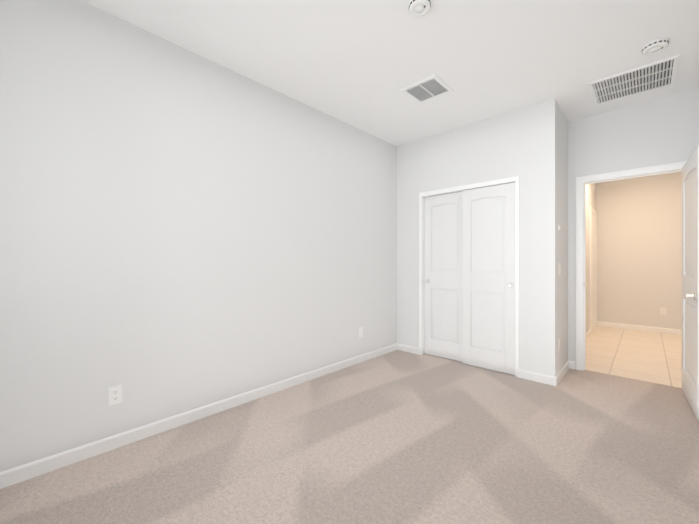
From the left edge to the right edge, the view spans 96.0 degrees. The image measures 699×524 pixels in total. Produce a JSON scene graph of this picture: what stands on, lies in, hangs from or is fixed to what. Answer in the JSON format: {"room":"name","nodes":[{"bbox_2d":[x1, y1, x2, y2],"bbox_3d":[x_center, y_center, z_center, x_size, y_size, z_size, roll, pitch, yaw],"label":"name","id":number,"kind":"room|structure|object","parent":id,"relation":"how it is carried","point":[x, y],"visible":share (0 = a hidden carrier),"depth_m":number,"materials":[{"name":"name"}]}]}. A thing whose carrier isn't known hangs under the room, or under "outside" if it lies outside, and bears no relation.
{"room":"empty bedroom","nodes":[
{"label":"empty bedroom","id":0,"kind":"room"},
{"bbox_2d":[0,0,396,471],"bbox_3d":[-0.506,-0.190,3.120,0.110,2.740,4.820,0,0,43],"label":"wall","id":1,"kind":"structure","parent":0,"point":[182,230],"depth_m":2.18,"materials":[{"name":"white paint"}]},
{"bbox_2d":[108,385,121,405],"bbox_3d":[-1.486,0.845,1.996,0.008,0.115,0.070,0,0,43],"label":"electrical outlet","id":2,"kind":"object","parent":1,"relation":"attached to","point":[114,394],"visible":1,"depth_m":1.99,"materials":[{"name":"white plastic"}]},
{"bbox_2d":[0,344,395,488],"bbox_3d":[-0.698,1.139,2.826,0.013,0.083,3.910,0,0,43],"label":"baseboard","id":3,"kind":"structure","parent":1,"relation":"attached to","point":[17,474],"depth_m":2.16,"materials":[{"name":"white paint"}]},
{"bbox_2d":[359,327,362,337],"bbox_3d":[0.134,0.830,3.712,0.008,0.115,0.070,0,0,43],"label":"electrical outlet","id":4,"kind":"object","parent":1,"relation":"attached to","point":[360,331],"visible":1,"depth_m":3.71,"materials":[{"name":"white plastic"}]},
{"bbox_2d":[0,350,698,523],"bbox_3d":[0.577,1.230,2.060,3.140,0.100,4.765,0,0,43],"label":"floor carpet","id":5,"kind":"object","parent":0,"point":[398,437],"visible":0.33,"depth_m":1.87,"materials":[{"name":"beige carpet"}]},
{"bbox_2d":[81,0,698,145],"bbox_3d":[1.734,-1.610,3.191,3.270,0.100,8.000,0,0,43],"label":"ceiling","id":6,"kind":"structure","parent":0,"point":[359,64],"depth_m":2.30,"materials":[{"name":"white paint"}]},
{"bbox_2d":[409,0,430,16],"bbox_3d":[0.424,-1.539,1.898,0.131,0.041,0.131,0,0,43],"label":"smoke detector","id":7,"kind":"object","parent":6,"relation":"attached to","point":[417,8],"visible":1,"depth_m":1.88,"materials":[{"name":"white plastic"}]},
{"bbox_2d":[398,74,453,103],"bbox_3d":[0.693,-1.553,2.861,0.380,0.013,0.350,0,0,43],"label":"ceiling vent","id":8,"kind":"object","parent":6,"relation":"in","point":[429,88],"visible":1,"depth_m":2.84,"materials":[{"name":"white metal"}]},
{"bbox_2d":[587,54,679,105],"bbox_3d":[2.461,-1.554,2.746,0.560,0.013,0.530,0,0,43],"label":"ceiling vent","id":9,"kind":"object","parent":6,"relation":"in","point":[649,77],"visible":1,"depth_m":2.71,"materials":[{"name":"white metal"}]},
{"bbox_2d":[642,38,668,54],"bbox_3d":[2.196,-1.539,2.260,0.143,0.041,0.143,0,0,43],"label":"smoke detector","id":10,"kind":"object","parent":6,"relation":"attached to","point":[655,46],"visible":1,"depth_m":2.23,"materials":[{"name":"white plastic"}]},
{"bbox_2d":[397,99,556,376],"bbox_3d":[1.338,-0.190,3.668,1.820,2.740,0.110,0,0,43],"label":"wall","id":11,"kind":"structure","parent":0,"point":[521,143],"depth_m":3.23,"materials":[{"name":"white paint"}]},
{"bbox_2d":[396,343,418,354],"bbox_3d":[0.773,1.138,4.118,0.320,0.083,0.013,0,0,43],"label":"baseboard","id":12,"kind":"structure","parent":11,"relation":"attached to","point":[406,348],"depth_m":4.12,"materials":[{"name":"white paint"}]},
{"bbox_2d":[424,192,462,361],"bbox_3d":[1.176,0.173,3.847,0.565,1.998,0.037,0,0,43],"label":"sliding closet door","id":13,"kind":"structure","parent":11,"relation":"in","point":[443,276],"depth_m":3.85,"materials":[{"name":"white paint"}]},
{"bbox_2d":[419,176,518,376],"bbox_3d":[1.349,0.150,3.651,1.160,2.060,0.120,0,0,43],"label":"trim","id":14,"kind":"structure","parent":11,"relation":"attached to","point":[423,195],"depth_m":3.58,"materials":[{"name":"white paint"}]},
{"bbox_2d":[463,182,514,374],"bbox_3d":[1.524,0.173,3.456,0.565,1.998,0.037,0,0,43],"label":"sliding closet door","id":15,"kind":"structure","parent":11,"relation":"in","point":[488,277],"depth_m":3.44,"materials":[{"name":"white paint"}]},
{"bbox_2d":[519,369,555,385],"bbox_3d":[1.838,1.139,3.113,0.290,0.083,0.013,0,0,43],"label":"baseboard","id":16,"kind":"structure","parent":11,"relation":"attached to","point":[546,379],"depth_m":3.09,"materials":[{"name":"white paint"}]},
{"bbox_2d":[557,103,567,373],"bbox_3d":[2.197,-0.190,3.332,0.110,2.740,0.580,0,0,43],"label":"wall","id":17,"kind":"structure","parent":0,"point":[562,232],"depth_m":3.27,"materials":[{"name":"white paint"}]},
{"bbox_2d":[556,361,574,385],"bbox_3d":[2.209,1.138,3.237,0.040,0.083,0.703,0,0,43],"label":"baseboard","id":18,"kind":"structure","parent":17,"relation":"attached to","point":[569,364],"depth_m":3.29,"materials":[{"name":"white paint"}]},
{"bbox_2d":[586,183,595,332],"bbox_3d":[3.533,-0.190,4.807,0.110,2.740,3.180,0,0,43],"label":"wall","id":19,"kind":"structure","parent":0,"point":[590,194],"depth_m":5.04,"materials":[{"name":"white paint"}]},
{"bbox_2d":[586,321,598,339],"bbox_3d":[3.547,1.138,4.720,0.030,0.083,3.070,0,0,43],"label":"baseboard","id":20,"kind":"structure","parent":19,"relation":"attached to","point":[593,327],"depth_m":5.22,"materials":[{"name":"white paint"}]},
{"bbox_2d":[590,206,596,328],"bbox_3d":[4.234,0.130,5.459,0.017,2.100,0.850,0,0,43],"label":"door frame","id":21,"kind":"structure","parent":19,"relation":"attached to","point":[593,266],"depth_m":5.47,"materials":[{"name":"white paint"}]},
{"bbox_2d":[568,89,698,368],"bbox_3d":[2.299,-0.190,3.710,3.160,2.740,0.110,0,0,43],"label":"wall","id":22,"kind":"structure","parent":0,"point":[665,130],"depth_m":3.18,"materials":[{"name":"white paint"}]},
{"bbox_2d":[576,161,686,370],"bbox_3d":[2.847,0.127,3.182,0.896,2.107,0.126,0,0,43],"label":"door frame","id":23,"kind":"structure","parent":22,"relation":"attached to","point":[579,252],"depth_m":3.42,"materials":[{"name":"white paint"}]},
{"bbox_2d":[682,146,698,420],"bbox_3d":[2.845,0.157,2.595,0.149,2.030,0.773,0,0,43],"label":"entry door","id":24,"kind":"structure","parent":22,"relation":"in","point":[690,279],"depth_m":2.56,"materials":[{"name":"white paint"}]},
{"bbox_2d":[586,326,681,387],"bbox_3d":[4.016,1.230,4.314,1.490,0.100,3.235,0,0,43],"label":"floor","id":25,"kind":"structure","parent":0,"point":[652,357],"depth_m":4.01,"materials":[{"name":"beige tile"}]},
{"bbox_2d":[596,172,681,329],"bbox_3d":[5.089,-0.190,5.450,1.270,2.740,0.110,0,0,43],"label":"wall","id":26,"kind":"structure","parent":0,"point":[639,250],"depth_m":5.43,"materials":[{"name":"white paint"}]},
{"bbox_2d":[599,321,681,334],"bbox_3d":[5.043,1.138,5.409,1.200,0.083,0.013,0,0,43],"label":"baseboard","id":27,"kind":"structure","parent":26,"relation":"attached to","point":[641,328],"depth_m":5.42,"materials":[{"name":"white paint"}]},
{"bbox_2d":[660,308,665,314],"bbox_3d":[5.226,0.820,5.239,0.070,0.115,0.008,0,0,43],"label":"outlet","id":28,"kind":"object","parent":26,"relation":"attached to","point":[662,311],"visible":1,"depth_m":5.24,"materials":[{"name":"white plastic"}]}
]}

